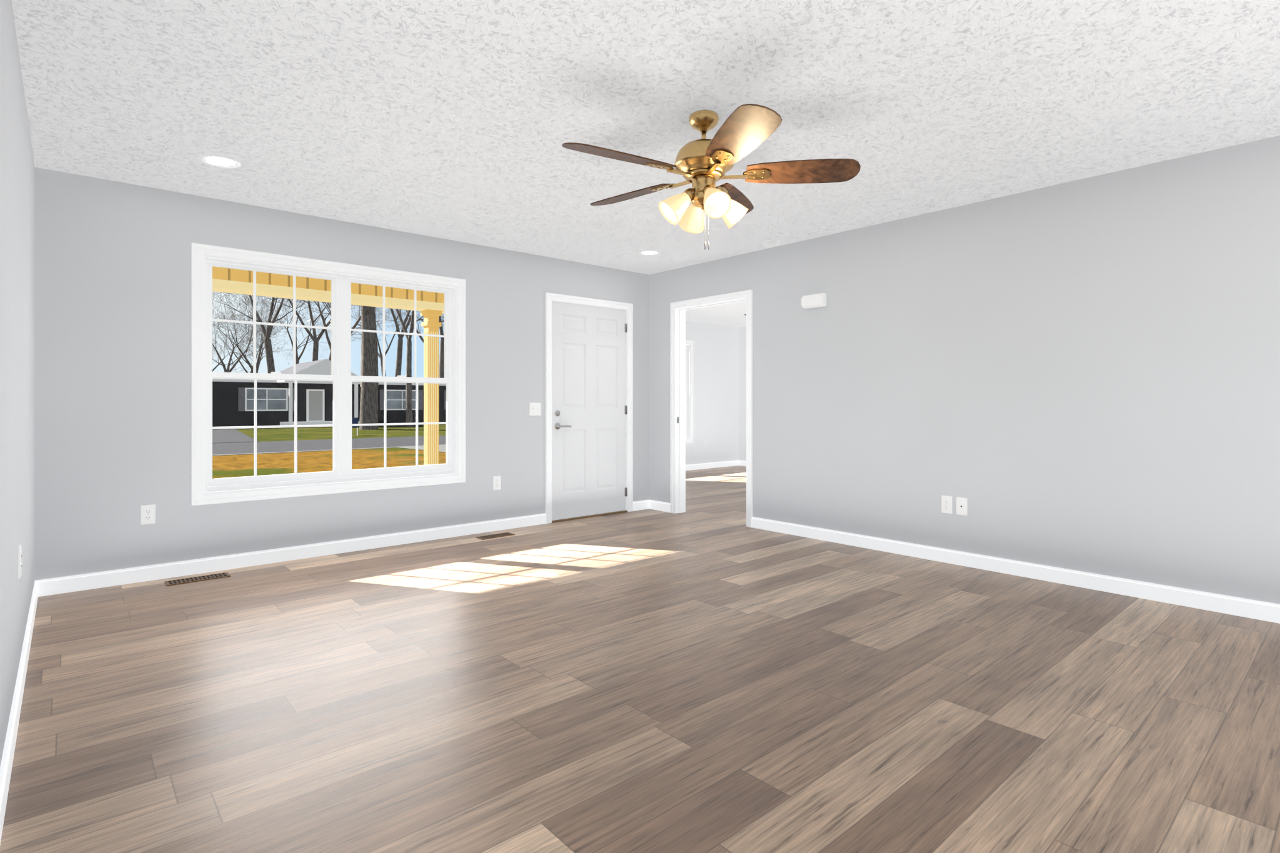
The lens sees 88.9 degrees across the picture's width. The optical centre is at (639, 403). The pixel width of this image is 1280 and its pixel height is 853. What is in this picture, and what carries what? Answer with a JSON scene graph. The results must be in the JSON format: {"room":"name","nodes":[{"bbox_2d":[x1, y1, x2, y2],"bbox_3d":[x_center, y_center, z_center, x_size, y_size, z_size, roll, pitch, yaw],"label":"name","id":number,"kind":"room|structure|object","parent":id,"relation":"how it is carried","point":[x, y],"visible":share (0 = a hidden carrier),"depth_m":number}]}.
{"room":"empty living room","nodes":[
{"label":"empty living room","id":0,"kind":"room"},
{"bbox_2d":[0,0,34,767],"bbox_3d":[-1.200,-0.070,1.042,0.150,2.540,6.950,0,0,-41],"label":"wall","id":1,"kind":"structure","parent":0,"point":[17,347],"depth_m":2.30},
{"bbox_2d":[18,545,21,579],"bbox_3d":[-2.365,0.605,2.489,0.008,0.118,0.072,0,0,-41],"label":"electrical outlet","id":2,"kind":"object","parent":1,"relation":"attached to","point":[19,561],"visible":1,"depth_m":2.46},
{"bbox_2d":[0,579,42,844],"bbox_3d":[-1.238,1.054,1.209,0.014,0.092,6.650,0,0,-41],"label":"baseboard","id":3,"kind":"structure","parent":1,"relation":"attached to","point":[6,765],"depth_m":2.18},
{"bbox_2d":[35,167,649,580],"bbox_3d":[-1.790,-0.070,5.254,5.120,2.540,0.160,0,0,-41],"label":"wall","id":4,"kind":"structure","parent":0,"point":[112,357],"depth_m":4.15},
{"bbox_2d":[140,504,155,524],"bbox_3d":[-3.046,0.690,4.040,0.072,0.118,0.008,0,0,-41],"label":"electrical outlet","id":5,"kind":"object","parent":4,"relation":"attached to","point":[147,514],"visible":1,"depth_m":4.04},
{"bbox_2d":[42,513,546,596],"bbox_3d":[-2.134,1.054,4.836,3.392,0.092,0.014,0,0,-41],"label":"baseboard","id":6,"kind":"structure","parent":4,"relation":"attached to","point":[57,585],"depth_m":4.46},
{"bbox_2d":[191,243,465,505],"bbox_3d":[-2.215,-0.184,4.862,1.889,1.683,0.170,0,0,-41],"label":"window","id":7,"kind":"structure","parent":4,"relation":"in","point":[342,476],"depth_m":4.81},
{"bbox_2d":[493,475,500,489],"bbox_3d":[-1.234,0.690,5.631,0.072,0.118,0.008,0,0,-41],"label":"electrical outlet","id":8,"kind":"object","parent":4,"relation":"attached to","point":[496,482],"visible":1,"depth_m":5.63},
{"bbox_2d":[529,402,540,415],"bbox_3d":[-0.942,0.055,5.881,0.118,0.118,0.016,0,0,-41],"label":"light switch","id":9,"kind":"object","parent":4,"relation":"attached to","point":[534,409],"visible":1,"depth_m":5.88},
{"bbox_2d":[545,292,633,523],"bbox_3d":[-0.521,0.046,6.355,1.036,2.108,0.180,0,0,-41],"label":"door frame","id":10,"kind":"structure","parent":4,"relation":"attached to","point":[550,297],"depth_m":6.25},
{"bbox_2d":[551,301,627,520],"bbox_3d":[-0.473,0.071,6.307,0.913,2.026,0.094,0,0,-41],"label":"entry door","id":11,"kind":"structure","parent":4,"relation":"in","point":[589,409],"depth_m":6.29},
{"bbox_2d":[633,500,644,507],"bbox_3d":[-0.492,1.054,7.666,0.014,0.092,2.748,0,0,-41],"label":"baseboard","id":12,"kind":"structure","parent":4,"relation":"attached to","point":[641,504],"depth_m":6.70},
{"bbox_2d":[0,465,1279,852],"bbox_3d":[1.439,1.150,5.001,9.640,0.100,9.420,0,0,-41],"label":"floor","id":13,"kind":"structure","parent":0,"point":[707,672],"depth_m":2.36},
{"bbox_2d":[164,572,230,586],"bbox_3d":[-2.759,1.097,4.072,0.330,0.005,0.115,0,0,-41],"label":"floor vent","id":14,"kind":"object","parent":13,"relation":"in","point":[172,582],"visible":0.98,"depth_m":4.06},
{"bbox_2d":[475,532,514,539],"bbox_3d":[-1.193,1.097,5.389,0.300,0.005,0.115,0,0,-41],"label":"floor vent","id":15,"kind":"object","parent":13,"relation":"in","point":[491,536],"visible":0.98,"depth_m":5.38},
{"bbox_2d":[11,0,1279,326],"bbox_3d":[1.392,-1.390,5.054,9.640,0.100,9.560,0,0,-41],"label":"ceiling","id":16,"kind":"structure","parent":0,"point":[460,120],"depth_m":2.89},
{"bbox_2d":[199,154,241,168],"bbox_3d":[-2.319,-1.336,3.606,0.194,0.008,0.194,0,0,-41],"label":"recessed light","id":17,"kind":"object","parent":16,"relation":"in","point":[220,161],"visible":1,"depth_m":3.60},
{"bbox_2d":[638,250,660,255],"bbox_3d":[0.084,-1.336,5.795,0.194,0.008,0.194,0,0,-41],"label":"recessed light","id":18,"kind":"object","parent":16,"relation":"in","point":[649,252],"visible":1,"depth_m":5.80},
{"bbox_2d":[561,103,860,249],"bbox_3d":[0.257,-1.024,3.050,1.348,0.631,1.340,0,0,-41],"label":"ceiling fan","id":19,"kind":"object","parent":16,"relation":"hanging from","point":[703,165],"visible":1,"depth_m":2.96},
{"bbox_2d":[762,240,779,247],"bbox_3d":[1.091,-1.321,5.428,0.136,0.038,0.136,0,0,-41],"label":"smoke detector","id":20,"kind":"object","parent":16,"relation":"attached to","point":[771,243],"visible":1,"depth_m":5.38},
{"bbox_2d":[685,321,738,464],"bbox_3d":[0.160,-0.070,10.225,4.370,2.540,0.160,0,0,-41],"label":"wall","id":21,"kind":"structure","parent":0,"point":[716,387],"depth_m":11.09},
{"bbox_2d":[685,340,693,443],"bbox_3d":[0.114,-0.184,10.165,1.889,1.683,0.170,0,0,-41],"label":"window","id":22,"kind":"structure","parent":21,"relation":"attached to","point":[689,391],"depth_m":10.71},
{"bbox_2d":[704,440,707,448],"bbox_3d":[1.106,0.690,10.944,0.072,0.118,0.008,0,0,-41],"label":"electrical outlet","id":23,"kind":"object","parent":21,"relation":"attached to","point":[705,444],"visible":1,"depth_m":10.94},
{"bbox_2d":[685,460,739,470],"bbox_3d":[0.146,1.054,10.097,4.180,0.092,0.014,0,0,-41],"label":"baseboard","id":24,"kind":"structure","parent":21,"relation":"attached to","point":[732,463],"depth_m":11.03},
{"bbox_2d":[738,326,746,460],"bbox_3d":[3.992,-0.070,9.058,0.150,2.540,6.650,0,0,-41],"label":"wall","id":25,"kind":"structure","parent":0,"point":[742,393],"depth_m":11.44},
{"bbox_2d":[740,460,746,466],"bbox_3d":[3.881,1.054,9.060,0.014,0.092,6.500,0,0,-41],"label":"baseboard","id":26,"kind":"structure","parent":25,"relation":"attached to","point":[743,463],"depth_m":11.41},
{"bbox_2d":[649,135,1279,604],"bbox_3d":[2.434,-0.070,4.231,0.120,2.540,6.950,0,0,-41],"label":"wall","id":27,"kind":"structure","parent":0,"point":[1082,375],"depth_m":4.06},
{"bbox_2d":[645,500,670,512],"bbox_3d":[0.203,1.054,6.672,0.014,0.092,0.338,0,0,-41],"label":"baseboard","id":28,"kind":"structure","parent":27,"relation":"attached to","point":[658,505],"depth_m":6.68},
{"bbox_2d":[670,290,752,527],"bbox_3d":[0.703,0.049,6.203,0.160,2.102,1.028,0,0,-41],"label":"door frame","id":29,"kind":"structure","parent":27,"relation":"attached to","point":[678,309],"depth_m":6.51},
{"bbox_2d":[801,293,826,308],"bbox_3d":[1.403,-0.825,5.276,0.052,0.100,0.210,0,0,-41],"label":"door chime","id":30,"kind":"object","parent":27,"relation":"attached to","point":[814,300],"visible":1,"depth_m":5.24},
{"bbox_2d":[941,495,952,513],"bbox_3d":[2.115,0.700,4.497,0.008,0.118,0.072,0,0,-41],"label":"electrical outlet","id":31,"kind":"object","parent":27,"relation":"attached to","point":[946,504],"visible":1,"depth_m":4.49},
{"bbox_2d":[956,496,967,515],"bbox_3d":[2.179,0.700,4.420,0.014,0.118,0.072,0,0,-41],"label":"cable wall plate","id":32,"kind":"object","parent":27,"relation":"attached to","point":[961,505],"visible":1,"depth_m":4.42},
{"bbox_2d":[751,516,1279,623],"bbox_3d":[2.735,1.054,3.786,0.014,0.092,5.284,0,0,-41],"label":"baseboard","id":33,"kind":"structure","parent":27,"relation":"attached to","point":[1031,570],"depth_m":4.01},
{"label":"outside","id":34,"kind":"structure","parent":0,"visible":0},
{"bbox_2d":[212,428,446,455],"bbox_3d":[2.100,1.444,43.088,180.000,0.012,30.000,0,0,-41],"label":"street","id":35,"kind":"structure","parent":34,"point":[226,435],"depth_m":23.10},
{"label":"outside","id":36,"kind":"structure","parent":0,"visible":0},
{"bbox_2d":[212,447,446,478],"bbox_3d":[22.054,1.450,20.352,180.000,0.001,41.500,0,0,-41],"label":"lawn","id":37,"kind":"structure","parent":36,"point":[289,458],"depth_m":16.18},
{"bbox_2d":[220,423,446,443],"bbox_3d":[-39.389,1.450,90.364,180.000,0.001,132.200,0,0,-41],"label":"lawn","id":38,"kind":"structure","parent":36,"point":[390,432],"depth_m":31.86},
{"bbox_2d":[212,291,443,429],"bbox_3d":[-34.870,-11.704,75.262,50.068,26.459,105.703,0,0,-41],"label":"trees","id":39,"kind":"object","parent":38,"relation":"on","point":[373,352],"depth_m":57.40},
{"bbox_2d":[212,358,446,426],"bbox_3d":[-22.629,-0.675,46.631,22.400,4.250,11.950,0,0,-41],"label":"house","id":40,"kind":"structure","parent":38,"relation":"on","point":[235,393],"depth_m":41.74},
{"bbox_2d":[351,417,358,435],"bbox_3d":[-12.838,1.050,29.000,0.600,0.800,0.024,0,0,-41],"label":"sign","id":41,"kind":"object","parent":38,"relation":"on","point":[354,420],"depth_m":29.11},
{"bbox_3d":[-2.788,1.305,5.390,6.200,0.290,1.360,0,0,-41],"label":"floor","id":42,"kind":"structure","parent":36,"visible":0},
{"bbox_2d":[420,309,442,464],"bbox_3d":[-2.137,0.107,6.680,0.162,2.105,0.162,0,0,-41],"label":"porch column","id":43,"kind":"structure","parent":42,"relation":"on","point":[429,324],"depth_m":6.63},
{"bbox_2d":[212,266,443,313],"bbox_3d":[-2.870,-1.397,5.484,6.200,0.905,1.610,0,0,-41],"label":"roof beam","id":44,"kind":"structure","parent":43,"relation":"on","point":[235,278],"depth_m":5.86}
]}

